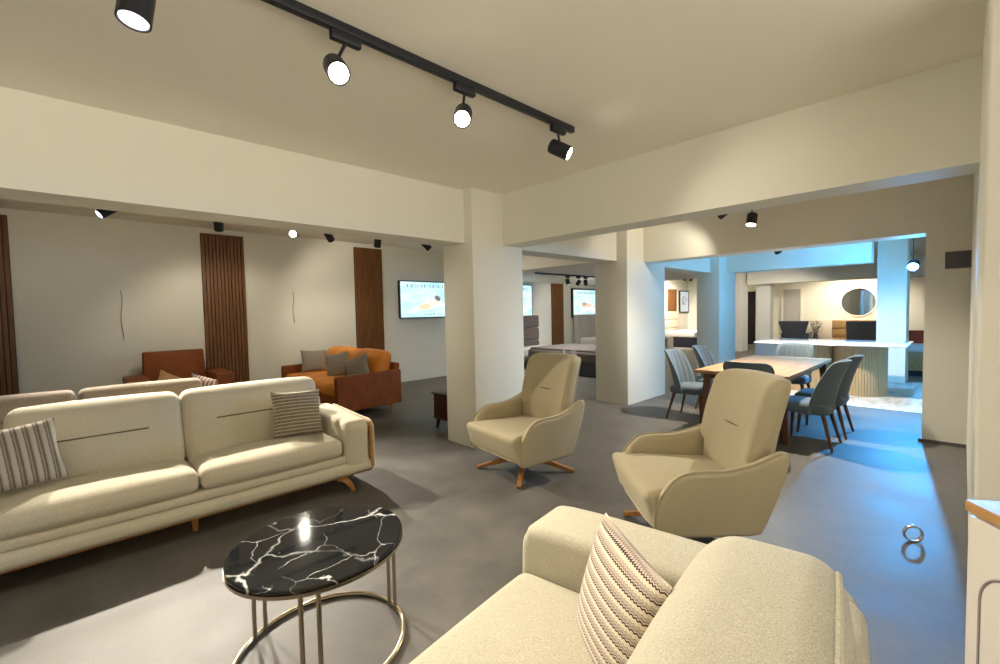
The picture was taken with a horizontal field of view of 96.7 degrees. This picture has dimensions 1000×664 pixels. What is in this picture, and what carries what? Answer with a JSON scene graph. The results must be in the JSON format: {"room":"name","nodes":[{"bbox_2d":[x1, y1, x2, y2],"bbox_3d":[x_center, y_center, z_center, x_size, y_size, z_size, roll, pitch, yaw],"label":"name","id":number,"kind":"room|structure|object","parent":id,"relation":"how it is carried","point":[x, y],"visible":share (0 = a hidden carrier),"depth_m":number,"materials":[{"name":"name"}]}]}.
{"room":"store","nodes":[
{"label":"store","id":0,"kind":"room"},
{"bbox_2d":[0,198,442,250],"bbox_3d":[1.810,-2.088,10.986,25.000,0.100,5.200,-4,4,-44],"label":"ceiling","id":1,"kind":"structure","parent":0,"point":[4,203],"depth_m":6.97,"materials":[{"name":"paint"}]},
{"bbox_2d":[0,86,463,246],"bbox_3d":[-2.955,-1.218,2.824,6.760,0.720,0.350,-4,4,-44],"label":"beam","id":2,"kind":"structure","parent":1,"relation":"attached to","point":[53,150],"depth_m":3.28,"materials":[{"name":"paint"}]},
{"bbox_2d":[522,232,615,262],"bbox_3d":[0.882,-1.459,6.501,2.440,0.720,0.360,-4,4,-44],"label":"beam","id":3,"kind":"structure","parent":1,"relation":"attached to","point":[601,248],"depth_m":6.62,"materials":[{"name":"paint"}]},
{"bbox_2d":[665,258,709,273],"bbox_3d":[3.627,-1.631,9.137,2.580,0.720,0.360,-4,4,-44],"label":"beam","id":4,"kind":"structure","parent":1,"relation":"attached to","point":[694,266],"depth_m":9.29,"materials":[{"name":"paint"}]},
{"bbox_3d":[-3.294,-1.725,6.641,6.600,0.035,0.036,-4,4,-44],"label":"track","id":5,"kind":"object","parent":1,"relation":"attached to","visible":0},
{"bbox_2d":[94,209,116,218],"bbox_3d":[-4.693,-1.480,5.300,0.116,0.279,0.216,0,3,31],"label":"track spotlight","id":6,"kind":"object","parent":5,"relation":"hanging from","point":[100,213],"visible":0.47,"depth_m":5.25,"materials":[{"name":"black metal"}]},
{"bbox_2d":[213,222,223,231],"bbox_3d":[-3.862,-1.522,6.103,0.150,0.299,0.194,-4,4,-44],"label":"track spotlight","id":7,"kind":"object","parent":5,"relation":"hanging from","point":[218,226],"visible":0.59,"depth_m":6.08,"materials":[{"name":"black metal"}]},
{"bbox_2d":[289,230,296,237],"bbox_3d":[-3.157,-1.571,6.774,0.144,0.290,0.218,-2,3,-15],"label":"track spotlight","id":8,"kind":"object","parent":5,"relation":"hanging from","point":[292,233],"visible":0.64,"depth_m":6.71,"materials":[{"name":"black metal"}]},
{"bbox_2d":[323,233,334,242],"bbox_3d":[-2.755,-1.595,7.165,0.123,0.293,0.218,-1,3,4],"label":"track spotlight","id":9,"kind":"object","parent":5,"relation":"hanging from","point":[329,237],"visible":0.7,"depth_m":7.14,"materials":[{"name":"black metal"}]},
{"bbox_2d":[374,239,380,247],"bbox_3d":[-2.135,-1.622,7.761,0.142,0.316,0.165,-2,3,-9],"label":"track spotlight","id":10,"kind":"object","parent":5,"relation":"hanging from","point":[377,243],"visible":0.6,"depth_m":7.73,"materials":[{"name":"black metal"}]},
{"bbox_2d":[421,244,431,250],"bbox_3d":[-1.400,-1.681,8.461,0.211,0.290,0.116,-2,3,-15],"label":"track spotlight","id":11,"kind":"object","parent":5,"relation":"hanging from","point":[427,247],"visible":0.51,"depth_m":8.42,"materials":[{"name":"black metal"}]},
{"bbox_2d":[0,208,687,399],"bbox_3d":[0.265,-0.552,12.695,25.000,3.060,0.250,-4,4,-44],"label":"wall","id":12,"kind":"structure","parent":0,"point":[69,273],"depth_m":7.16,"materials":[{"name":"paint"}]},
{"bbox_2d":[0,214,18,395],"bbox_3d":[-6.750,-0.054,5.753,0.640,2.965,0.050,-4,4,-44],"label":"wall panel","id":13,"kind":"object","parent":12,"relation":"attached to","point":[9,385],"visible":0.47,"depth_m":5.91,"materials":[{"name":"brown wood"}]},
{"bbox_2d":[120,290,124,338],"bbox_3d":[-5.731,-0.262,6.746,0.034,0.751,0.012,-4,4,-44],"label":"cable","id":14,"kind":"object","parent":12,"relation":"attached to","point":[120,290],"visible":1,"depth_m":6.74,"materials":[{"name":"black plastic"}]},
{"bbox_2d":[200,233,249,382],"bbox_3d":[-4.732,-0.181,7.691,0.640,2.965,0.050,-4,4,-44],"label":"wall panel","id":15,"kind":"object","parent":12,"relation":"attached to","point":[222,256],"visible":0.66,"depth_m":7.66,"materials":[{"name":"brown wood"}]},
{"bbox_2d":[353,247,384,349],"bbox_3d":[-2.790,-0.303,9.556,0.630,2.965,0.050,-4,4,-44],"label":"wall panel","id":16,"kind":"object","parent":12,"relation":"attached to","point":[368,282],"visible":0.63,"depth_m":9.51,"materials":[{"name":"brown wood"}]},
{"bbox_2d":[398,280,444,318],"bbox_3d":[-1.674,-0.770,10.603,1.670,0.860,0.070,-4,4,-44],"label":"screen","id":17,"kind":"object","parent":12,"relation":"attached to","point":[416,299],"visible":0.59,"depth_m":10.40,"materials":[{"name":"white glass"}]},
{"bbox_2d":[523,285,532,315],"bbox_3d":[0.362,-0.863,12.559,1.580,0.970,0.070,-4,4,-44],"label":"screen","id":18,"kind":"object","parent":12,"relation":"attached to","point":[527,289],"visible":0.24,"depth_m":12.95,"materials":[{"name":"white glass"}]},
{"bbox_2d":[551,284,563,344],"bbox_3d":[1.816,-0.310,13.986,0.560,2.400,0.050,-4,4,-44],"label":"wall panel","id":19,"kind":"object","parent":12,"relation":"attached to","point":[557,304],"visible":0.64,"depth_m":13.93,"materials":[{"name":"brown wood"}]},
{"bbox_2d":[571,288,594,317],"bbox_3d":[3.007,-0.984,15.101,1.880,0.960,0.070,-4,4,-44],"label":"screen","id":20,"kind":"object","parent":12,"relation":"attached to","point":[582,300],"visible":0.51,"depth_m":14.81,"materials":[{"name":"white glass"}]},
{"bbox_2d":[667,289,676,319],"bbox_3d":[7.545,-0.670,19.487,0.800,2.400,0.050,-4,4,-44],"label":"wall panel","id":21,"kind":"object","parent":12,"relation":"attached to","point":[671,293],"visible":0.36,"depth_m":19.40,"materials":[{"name":"brown wood"}]},
{"bbox_2d":[678,290,688,312],"bbox_3d":[8.356,-1.380,20.235,0.930,1.000,0.070,-4,4,-44],"label":"framed print","id":22,"kind":"object","parent":12,"relation":"attached to","point":[683,296],"visible":0.94,"depth_m":20.15,"materials":[{"name":"black metal"}]},
{"bbox_2d":[0,344,967,663],"bbox_3d":[4.507,1.138,8.388,25.000,0.100,12.800,-4,4,-44],"label":"floor","id":23,"kind":"structure","parent":0,"point":[161,596],"depth_m":2.92,"materials":[{"name":"concrete"}]},
{"bbox_2d":[0,378,201,429],"bbox_3d":[-3.888,0.968,4.112,2.300,0.961,0.900,-4,4,-44],"label":"sofa","id":24,"kind":"object","parent":23,"relation":"on","point":[8,403],"visible":0.14,"depth_m":3.90,"materials":[{"name":"beige fabric"}]},
{"bbox_2d":[0,390,75,420],"bbox_3d":[-4.016,0.772,3.568,0.908,0.516,0.220,-4,4,-44],"label":"cushion","id":25,"kind":"object","parent":24,"relation":"on","point":[8,403],"depth_m":3.63,"materials":[{"name":"beige fabric"}]},
{"bbox_2d":[78,378,201,399],"bbox_3d":[-3.353,0.730,4.204,0.908,0.516,0.220,-4,4,-44],"label":"cushion","id":26,"kind":"object","parent":24,"relation":"on","point":[176,386],"depth_m":4.12,"materials":[{"name":"beige fabric"}]},
{"bbox_2d":[192,373,217,386],"bbox_3d":[-3.112,0.614,4.683,0.370,0.378,0.149,-1,3,10],"label":"throw pillow","id":27,"kind":"object","parent":24,"relation":"on","point":[205,381],"visible":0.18,"depth_m":4.62,"materials":[{"name":"fabric"}]},
{"bbox_2d":[122,349,234,384],"bbox_3d":[-4.838,0.824,6.725,1.270,1.052,0.948,-4,4,-44],"label":"armchair","id":28,"kind":"object","parent":23,"relation":"on","point":[179,363],"visible":0.28,"depth_m":6.87,"materials":[{"name":"leather"}]},
{"bbox_2d":[158,370,180,379],"bbox_3d":[-4.902,0.799,6.602,0.174,0.499,0.511,0,3,29],"label":"throw pillow","id":29,"kind":"object","parent":28,"relation":"on","point":[163,375],"visible":0.19,"depth_m":6.56,"materials":[{"name":"beige fabric"}]},
{"bbox_2d":[0,376,374,574],"bbox_3d":[-2.406,0.964,3.436,2.660,0.979,0.951,-4,4,-44],"label":"sofa","id":30,"kind":"object","parent":23,"relation":"on","point":[143,463],"visible":0.88,"depth_m":3.22,"materials":[{"name":"fabric"}]},
{"bbox_2d":[0,417,68,492],"bbox_3d":[-3.043,0.786,2.700,0.202,0.423,0.593,1,3,38],"label":"throw pillow","id":31,"kind":"object","parent":30,"relation":"on","point":[29,453],"visible":1,"depth_m":2.76,"materials":[{"name":"beige fabric"}]},
{"bbox_2d":[3,391,185,491],"bbox_3d":[-2.902,0.782,3.249,0.966,0.579,0.361,-4,4,-44],"label":"cushion","id":32,"kind":"object","parent":30,"relation":"on","point":[95,435],"depth_m":3.21,"materials":[{"name":"beige fabric"}]},
{"bbox_2d":[0,459,198,540],"bbox_3d":[-2.721,1.066,3.016,1.042,0.215,0.780,-4,4,-44],"label":"seat cushion","id":33,"kind":"object","parent":30,"relation":"on","point":[90,497],"depth_m":2.81,"materials":[{"name":"beige fabric"}]},
{"bbox_2d":[179,376,315,458],"bbox_3d":[-2.170,0.736,3.953,1.086,0.579,0.361,-4,4,-44],"label":"cushion","id":34,"kind":"object","parent":30,"relation":"on","point":[216,417],"depth_m":3.72,"materials":[{"name":"beige fabric"}]},
{"bbox_2d":[185,433,341,488],"bbox_3d":[-1.969,1.019,3.739,1.042,0.215,0.780,-4,4,-44],"label":"seat cushion","id":35,"kind":"object","parent":30,"relation":"on","point":[243,463],"depth_m":3.50,"materials":[{"name":"beige fabric"}]},
{"bbox_2d":[270,388,323,439],"bbox_3d":[-1.795,0.716,3.940,0.423,0.399,0.191,-3,3,-38],"label":"throw pillow","id":36,"kind":"object","parent":30,"relation":"on","point":[294,413],"visible":1,"depth_m":3.88,"materials":[{"name":"beige fabric"}]},
{"bbox_2d":[222,504,405,663],"bbox_3d":[-0.831,1.218,2.077,0.730,0.512,0.789,0,3,31],"label":"coffee table","id":37,"kind":"object","parent":23,"relation":"on","point":[317,551],"visible":1,"depth_m":1.98,"materials":[{"name":"black stone"}]},
{"bbox_2d":[281,346,401,410],"bbox_3d":[-2.763,0.778,7.604,1.091,0.982,2.370,-4,4,-44],"label":"sofa","id":38,"kind":"object","parent":23,"relation":"on","point":[381,386],"visible":0.72,"depth_m":6.91,"materials":[{"name":"orange leather"}]},
{"bbox_2d":[300,350,326,372],"bbox_3d":[-3.417,0.534,8.189,0.484,0.423,0.200,-3,3,-38],"label":"throw pillow","id":39,"kind":"object","parent":38,"relation":"on","point":[312,361],"visible":0.98,"depth_m":8.12,"materials":[{"name":"grey fabric"}]},
{"bbox_2d":[286,371,345,397],"bbox_3d":[-2.845,0.852,7.527,0.840,0.260,2.140,-4,4,-44],"label":"seat cushion","id":40,"kind":"object","parent":38,"relation":"on","point":[325,383],"depth_m":7.06,"materials":[{"name":"orange fabric"}]},
{"bbox_2d":[326,351,347,375],"bbox_3d":[-2.724,0.552,7.469,0.500,0.478,0.199,-1,3,11],"label":"throw pillow","id":41,"kind":"object","parent":38,"relation":"on","point":[335,365],"visible":0.83,"depth_m":7.41,"materials":[{"name":"grey fabric"}]},
{"bbox_2d":[326,346,357,363],"bbox_3d":[-2.904,0.544,8.183,0.378,0.560,1.040,-4,4,-44],"label":"cushion","id":42,"kind":"object","parent":38,"relation":"on","point":[333,350],"depth_m":8.09,"materials":[{"name":"orange fabric"}]},
{"bbox_2d":[343,353,369,375],"bbox_3d":[-2.239,0.585,6.965,0.521,0.510,0.200,-1,3,7],"label":"throw pillow","id":43,"kind":"object","parent":38,"relation":"on","point":[358,365],"visible":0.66,"depth_m":6.91,"materials":[{"name":"grey fabric"}]},
{"bbox_2d":[351,348,390,371],"bbox_3d":[-2.183,0.563,7.434,0.378,0.560,1.040,-4,4,-44],"label":"cushion","id":44,"kind":"object","parent":38,"relation":"on","point":[378,360],"depth_m":7.11,"materials":[{"name":"orange fabric"}]},
{"bbox_2d":[431,389,447,427],"bbox_3d":[-0.551,1.050,6.019,0.520,0.492,0.540,-4,4,-44],"label":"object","id":45,"kind":"object","parent":23,"relation":"on","point":[440,397],"visible":0.24,"depth_m":5.93,"materials":[{"name":"brown wood"}]},
{"bbox_2d":[443,188,523,448],"bbox_3d":[-0.187,-0.219,5.449,0.810,3.060,0.540,-4,4,-44],"label":"column","id":46,"kind":"structure","parent":23,"relation":"on","point":[483,276],"depth_m":5.18,"materials":[{"name":"paint"}]},
{"bbox_2d":[467,353,584,488],"bbox_3d":[0.288,0.794,4.378,1.003,1.112,0.866,-3,3,-36],"label":"swivel armchair","id":47,"kind":"object","parent":23,"relation":"on","point":[540,424],"visible":1,"depth_m":4.24,"materials":[{"name":"beige"}]},
{"bbox_2d":[523,315,546,368],"bbox_3d":[0.724,0.263,12.444,1.620,1.438,0.620,-4,4,-44],"label":"bed","id":48,"kind":"object","parent":23,"relation":"on","point":[531,334],"visible":0.23,"depth_m":12.82,"materials":[{"name":"grey fabric"}]},
{"bbox_2d":[528,343,595,377],"bbox_3d":[2.325,0.684,11.343,1.855,0.630,2.740,-4,4,-44],"label":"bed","id":49,"kind":"object","parent":23,"relation":"on","point":[586,352],"visible":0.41,"depth_m":10.65,"materials":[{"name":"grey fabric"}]},
{"bbox_2d":[574,314,595,343],"bbox_3d":[3.581,0.118,14.598,1.942,1.420,1.470,-4,4,-44],"label":"bed","id":50,"kind":"object","parent":23,"relation":"on","point":[584,324],"visible":0.3,"depth_m":14.54,"materials":[{"name":"grey fabric"}]},
{"bbox_2d":[595,228,664,404],"bbox_3d":[2.298,-0.374,7.800,1.300,3.060,0.610,-4,4,-44],"label":"column","id":51,"kind":"structure","parent":23,"relation":"on","point":[629,290],"depth_m":7.41,"materials":[{"name":"paint"}]},
{"bbox_2d":[409,506,869,663],"bbox_3d":[-0.027,1.066,0.828,1.178,0.897,2.490,1,3,38],"label":"sofa","id":52,"kind":"object","parent":23,"relation":"on","point":[731,599],"visible":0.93,"depth_m":1.18,"materials":[{"name":"beige fabric"}]},
{"bbox_2d":[409,573,593,663],"bbox_3d":[0.160,1.107,1.268,0.910,0.220,0.930,1,3,38],"label":"seat cushion","id":53,"kind":"object","parent":52,"relation":"on","point":[531,619],"depth_m":1.49,"materials":[{"name":"beige fabric"}]},
{"bbox_2d":[576,513,671,663],"bbox_3d":[0.359,0.848,1.366,0.183,0.394,0.440,-2,3,-9],"label":"throw pillow","id":54,"kind":"object","parent":52,"relation":"on","point":[621,593],"visible":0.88,"depth_m":1.28,"materials":[{"name":"beige fabric"}]},
{"bbox_2d":[626,536,856,663],"bbox_3d":[0.507,0.841,0.982,0.441,0.482,0.954,1,3,38],"label":"cushion","id":55,"kind":"object","parent":52,"relation":"on","point":[740,600],"depth_m":0.97,"materials":[{"name":"beige fabric"}]},
{"bbox_2d":[665,336,672,348],"bbox_3d":[6.123,0.434,16.476,0.455,0.520,0.400,-4,4,-44],"label":"nightstand","id":56,"kind":"object","parent":23,"relation":"on","point":[668,339],"visible":0.41,"depth_m":16.26,"materials":[{"name":"beige paint"}]},
{"bbox_2d":[665,311,696,347],"bbox_3d":[7.667,-0.145,18.476,2.830,1.438,1.555,-4,4,-44],"label":"bed","id":57,"kind":"object","parent":23,"relation":"on","point":[687,338],"visible":0.52,"depth_m":17.98,"materials":[{"name":"beige fabric"}]},
{"bbox_2d":[664,349,702,417],"bbox_3d":[2.664,0.738,6.307,0.514,0.963,0.650,-4,4,-44],"label":"dining chair","id":58,"kind":"object","parent":23,"relation":"on","point":[684,382],"visible":0.88,"depth_m":6.29,"materials":[{"name":"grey fabric"}]},
{"bbox_2d":[612,368,790,537],"bbox_3d":[1.344,0.834,3.007,1.003,1.112,0.865,-1,3,0],"label":"swivel armchair","id":59,"kind":"object","parent":23,"relation":"on","point":[721,476],"visible":0.99,"depth_m":2.67,"materials":[{"name":"beige"}]},
{"bbox_2d":[692,345,715,408],"bbox_3d":[3.315,0.700,6.877,0.650,0.963,0.514,1,3,42],"label":"dining chair","id":60,"kind":"object","parent":23,"relation":"on","point":[704,357],"visible":0.42,"depth_m":7.06,"materials":[{"name":"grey fabric"}]},
{"bbox_2d":[697,256,734,375],"bbox_3d":[5.027,-0.542,10.338,1.000,3.060,0.490,-4,4,-44],"label":"column","id":61,"kind":"structure","parent":23,"relation":"on","point":[716,288],"depth_m":10.02,"materials":[{"name":"paint"}]},
{"bbox_2d":[735,272,747,350],"bbox_3d":[8.561,-0.860,15.887,0.600,3.060,0.340,-4,4,-44],"label":"column","id":62,"kind":"structure","parent":23,"relation":"on","point":[741,287],"depth_m":15.68,"materials":[{"name":"paint"}]},
{"bbox_2d":[723,361,782,443],"bbox_3d":[2.829,0.794,4.990,0.650,0.963,0.514,-4,4,-44],"label":"dining chair","id":63,"kind":"object","parent":23,"relation":"on","point":[763,367],"visible":0.11,"depth_m":4.73,"materials":[{"name":"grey fabric"}]},
{"bbox_2d":[694,355,830,444],"bbox_3d":[3.658,0.821,6.086,2.300,0.779,1.030,-4,4,-44],"label":"dining table","id":64,"kind":"object","parent":23,"relation":"on","point":[790,368],"visible":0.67,"depth_m":5.68,"materials":[{"name":"brown wood"}]},
{"bbox_2d":[756,284,773,340],"bbox_3d":[9.430,-0.875,15.848,0.400,3.060,0.440,-4,4,-44],"label":"column","id":65,"kind":"structure","parent":23,"relation":"on","point":[764,292],"depth_m":15.71,"materials":[{"name":"paint"}]},
{"bbox_2d":[755,343,778,355],"bbox_3d":[7.620,0.565,11.757,1.060,0.620,1.360,-4,4,-44],"label":"base cabinet","id":66,"kind":"object","parent":23,"relation":"on","point":[760,348],"visible":0.2,"depth_m":11.68,"materials":[{"name":"white paint"}]},
{"bbox_2d":[775,343,813,389],"bbox_3d":[4.572,0.671,6.968,0.650,0.963,0.514,-4,4,-44],"label":"dining chair","id":67,"kind":"object","parent":23,"relation":"on","point":[783,349],"visible":0.43,"depth_m":7.05,"materials":[{"name":"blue fabric"}]},
{"bbox_2d":[778,321,811,338],"bbox_3d":[10.306,0.130,15.495,0.858,1.051,0.887,-4,4,-44],"label":"armchair","id":68,"kind":"object","parent":23,"relation":"on","point":[790,329],"visible":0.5,"depth_m":15.19,"materials":[{"name":"fabric"}]},
{"bbox_2d":[779,359,851,452],"bbox_3d":[3.522,0.780,4.983,0.514,0.963,0.650,-4,4,-44],"label":"dining chair","id":69,"kind":"object","parent":23,"relation":"on","point":[822,402],"visible":0.86,"depth_m":4.77,"materials":[{"name":"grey fabric"}]},
{"bbox_2d":[795,354,863,439],"bbox_3d":[4.019,0.750,5.432,0.514,0.963,0.650,-4,4,-44],"label":"dining chair","id":70,"kind":"object","parent":23,"relation":"on","point":[842,397],"visible":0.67,"depth_m":5.21,"materials":[{"name":"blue fabric"}]},
{"bbox_2d":[812,320,875,339],"bbox_3d":[12.635,0.080,16.117,0.655,1.000,2.110,-4,4,-44],"label":"dresser","id":71,"kind":"object","parent":23,"relation":"on","point":[832,329],"visible":0.41,"depth_m":16.20,"materials":[{"name":"brown wood"}]},
{"bbox_2d":[790,382,922,413],"bbox_3d":[6.341,1.053,8.207,3.300,0.012,2.600,-4,4,-44],"label":"area rug","id":72,"kind":"object","parent":23,"relation":"on","point":[907,396],"visible":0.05,"depth_m":7.18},
{"bbox_2d":[754,338,913,396],"bbox_3d":[5.976,0.615,8.053,1.240,0.892,2.140,-4,4,-44],"label":"marble table","id":73,"kind":"object","parent":72,"relation":"on","point":[870,379],"visible":0.59,"depth_m":7.47,"materials":[{"name":"white stone"}]},
{"bbox_2d":[808,320,822,338],"bbox_3d":[11.192,0.107,15.797,0.495,1.033,0.496,-4,4,-44],"label":"vase","id":74,"kind":"object","parent":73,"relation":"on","point":[815,335],"visible":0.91,"depth_m":15.75,"materials":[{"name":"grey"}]},
{"bbox_2d":[846,321,875,339],"bbox_3d":[11.581,0.164,14.169,0.858,1.051,0.820,-4,4,-44],"label":"armchair","id":75,"kind":"object","parent":23,"relation":"on","point":[855,330],"visible":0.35,"depth_m":13.90,"materials":[{"name":"fabric"}]},
{"bbox_2d":[876,238,910,382],"bbox_3d":[7.932,-0.539,8.976,0.700,3.060,0.440,-4,4,-44],"label":"column","id":76,"kind":"structure","parent":23,"relation":"on","point":[893,275],"depth_m":8.72,"materials":[{"name":"paint"}]},
{"bbox_2d":[902,525,923,542],"bbox_3d":[2.694,1.315,2.902,0.108,0.108,0.026,0,3,18],"label":"ring","id":77,"kind":"object","parent":23,"relation":"on","point":[921,537],"visible":1,"depth_m":2.90,"materials":[{"name":"silver metal"}]},
{"bbox_2d":[908,343,923,376],"bbox_3d":[9.106,0.600,9.634,0.540,0.680,1.040,-4,4,-44],"label":"bench","id":78,"kind":"object","parent":23,"relation":"on","point":[915,354],"visible":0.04,"depth_m":9.51,"materials":[{"name":"green fabric"}]},
{"bbox_2d":[909,330,923,342],"bbox_3d":[10.119,0.426,10.605,0.820,0.900,1.520,-4,4,-44],"label":"sofa","id":79,"kind":"object","parent":23,"relation":"on","point":[917,336],"visible":0.02,"depth_m":10.85,"materials":[{"name":"fabric"}]},
{"bbox_2d":[921,174,973,444],"bbox_3d":[5.546,-0.297,4.633,0.770,3.060,1.600,-4,4,-44],"label":"column","id":80,"kind":"structure","parent":23,"relation":"on","point":[949,213],"depth_m":4.82,"materials":[{"name":"paint"}]},
{"bbox_2d":[918,438,965,447],"bbox_3d":[4.849,1.219,4.890,0.015,0.035,0.380,-4,4,-44],"label":"baseboard","id":81,"kind":"object","parent":80,"relation":"attached to","point":[919,439],"visible":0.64,"depth_m":4.88,"materials":[{"name":"grey"}]},
{"bbox_2d":[945,250,971,268],"bbox_3d":[4.869,-0.769,4.729,0.030,0.180,0.195,-4,4,-44],"label":"wall panel","id":82,"kind":"object","parent":80,"relation":"attached to","point":[955,259],"visible":0.91,"depth_m":4.72,"materials":[{"name":"grey"}]},
{"bbox_2d":[965,500,999,663],"bbox_3d":[1.671,1.027,0.913,0.433,0.900,1.110,-1,3,9],"label":"base cabinet","id":83,"kind":"object","parent":23,"relation":"on","point":[982,636],"visible":1,"depth_m":1.42,"materials":[{"name":"beige wood"}]},
{"bbox_2d":[0,0,986,257],"bbox_3d":[6.247,-1.906,6.377,25.000,0.230,7.600,-4,4,-44],"label":"ceiling","id":84,"kind":"structure","parent":0,"point":[632,78],"depth_m":2.50,"materials":[{"name":"paint"}]},
{"bbox_2d":[261,0,574,133],"bbox_3d":[-1.320,-1.403,1.561,5.185,0.044,0.038,-4,4,-44],"label":"track","id":85,"kind":"object","parent":84,"relation":"attached to","point":[294,7],"visible":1,"depth_m":2.34,"materials":[{"name":"black metal"}]},
{"bbox_2d":[114,0,155,32],"bbox_3d":[-1.290,-1.237,1.602,0.111,0.292,0.171,0,3,23],"label":"track spotlight","id":86,"kind":"object","parent":85,"relation":"hanging from","point":[136,15],"visible":1,"depth_m":1.57,"materials":[{"name":"black metal"}]},
{"bbox_2d":[323,27,361,85],"bbox_3d":[-0.751,-1.281,2.091,0.179,0.269,0.182,-1,3,-7],"label":"track spotlight","id":87,"kind":"object","parent":85,"relation":"hanging from","point":[336,69],"visible":1,"depth_m":2.07,"materials":[{"name":"black metal"}]},
{"bbox_2d":[453,81,475,128],"bbox_3d":[-0.218,-1.318,2.619,0.124,0.263,0.185,-1,3,12],"label":"track spotlight","id":88,"kind":"object","parent":85,"relation":"hanging from","point":[462,116],"visible":1,"depth_m":2.58,"materials":[{"name":"black metal"}]},
{"bbox_2d":[547,124,572,160],"bbox_3d":[0.435,-1.369,3.235,0.187,0.242,0.143,0,3,16],"label":"track spotlight","id":89,"kind":"object","parent":85,"relation":"hanging from","point":[557,148],"visible":1,"depth_m":3.22,"materials":[{"name":"black metal"}]},
{"bbox_2d":[718,214,727,218],"bbox_3d":[2.990,-1.610,5.958,0.080,0.194,0.152,-3,3,-31],"label":"track spotlight","id":90,"kind":"object","parent":84,"relation":"attached to","point":[724,215],"visible":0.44,"depth_m":5.95,"materials":[{"name":"black metal"}]},
{"bbox_2d":[502,54,982,246],"bbox_3d":[1.470,-1.358,3.981,0.310,0.720,3.850,-4,4,-44],"label":"beam","id":91,"kind":"structure","parent":84,"relation":"attached to","point":[925,126],"depth_m":3.19,"materials":[{"name":"paint"}]},
{"bbox_2d":[745,210,757,226],"bbox_3d":[3.189,-1.517,5.638,0.156,0.359,0.150,-4,4,-44],"label":"track spotlight","id":92,"kind":"object","parent":84,"relation":"hanging from","point":[751,220],"visible":0.8,"depth_m":5.60,"materials":[{"name":"black metal"}]},
{"bbox_2d":[643,182,926,262],"bbox_3d":[3.718,-1.508,6.327,0.350,0.720,3.440,-4,4,-44],"label":"beam","id":93,"kind":"structure","parent":84,"relation":"attached to","point":[898,212],"depth_m":5.85,"materials":[{"name":"paint"}]},
{"bbox_2d":[727,242,873,272],"bbox_3d":[6.141,-1.688,9.284,0.350,0.720,2.530,-4,4,-44],"label":"beam","id":94,"kind":"structure","parent":84,"relation":"attached to","point":[858,253],"depth_m":9.02,"materials":[{"name":"paint"}]},
{"bbox_2d":[747,254,925,284],"bbox_3d":[11.059,-1.974,13.502,0.400,0.720,6.400,-4,4,-44],"label":"beam","id":95,"kind":"structure","parent":84,"relation":"attached to","point":[859,271],"depth_m":14.09,"materials":[{"name":"paint"}]},
{"bbox_2d":[907,238,919,270],"bbox_3d":[6.776,-1.422,7.299,0.192,0.841,0.173,-4,4,-44],"label":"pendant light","id":96,"kind":"object","parent":84,"relation":"hanging from","point":[913,265],"visible":0.8,"depth_m":7.28,"materials":[{"name":"white glass"}]},
{"bbox_2d":[522,255,696,284],"bbox_3d":[2.644,-1.766,11.692,6.450,0.640,4.450,-4,4,-44],"label":"ceiling","id":97,"kind":"structure","parent":0,"point":[530,265],"depth_m":9.79,"materials":[{"name":"paint"}]},
{"bbox_2d":[535,272,594,277],"bbox_3d":[2.023,-1.387,11.063,3.450,0.035,0.030,-4,4,-44],"label":"track","id":98,"kind":"object","parent":97,"relation":"attached to","point":[535,272],"visible":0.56,"depth_m":10.57,"materials":[{"name":"black metal"}]},
{"bbox_2d":[565,276,569,284],"bbox_3d":[1.625,-1.238,10.684,0.137,0.214,0.113,-1,3,-7],"label":"track spotlight","id":99,"kind":"object","parent":98,"relation":"hanging from","point":[567,280],"visible":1,"depth_m":10.64,"materials":[{"name":"black metal"}]},
{"bbox_2d":[576,277,580,285],"bbox_3d":[1.933,-1.249,10.984,0.148,0.231,0.126,-1,3,-2],"label":"track spotlight","id":100,"kind":"object","parent":98,"relation":"hanging from","point":[578,282],"visible":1,"depth_m":10.95,"materials":[{"name":"black metal"}]},
{"bbox_2d":[583,277,587,285],"bbox_3d":[2.152,-1.271,11.191,0.102,0.215,0.168,0,3,16],"label":"track spotlight","id":101,"kind":"object","parent":98,"relation":"hanging from","point":[585,278],"visible":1,"depth_m":11.15,"materials":[{"name":"black metal"}]},
{"bbox_2d":[688,276,924,340],"bbox_3d":[12.299,-0.986,17.044,0.200,3.060,10.150,-4,4,-44],"label":"wall","id":102,"kind":"structure","parent":0,"point":[821,299],"depth_m":16.85,"materials":[{"name":"paint"}]},
{"bbox_2d":[748,291,754,343],"bbox_3d":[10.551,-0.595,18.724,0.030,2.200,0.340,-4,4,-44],"label":"door","id":103,"kind":"structure","parent":102,"relation":"in","point":[751,295],"depth_m":18.69,"materials":[{"name":"black wood"}]},
{"bbox_2d":[781,287,802,332],"bbox_3d":[11.562,-0.607,17.642,0.070,2.280,0.700,-4,4,-44],"label":"door","id":104,"kind":"structure","parent":102,"relation":"in","point":[791,298],"depth_m":17.61,"materials":[{"name":"grey wood"}]},
{"bbox_2d":[840,287,876,316],"bbox_3d":[12.997,-1.089,16.137,0.040,1.060,1.060,-4,4,-44],"label":"round mirror","id":105,"kind":"object","parent":102,"relation":"attached to","point":[858,301],"visible":0.99,"depth_m":16.13,"materials":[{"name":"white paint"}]},
{"bbox_2d":[966,0,999,524],"bbox_3d":[3.695,-0.192,3.098,4.030,3.060,0.550,-4,4,-44],"label":"wall","id":106,"kind":"structure","parent":0,"point":[983,407],"depth_m":1.90,"materials":[{"name":"paint"}]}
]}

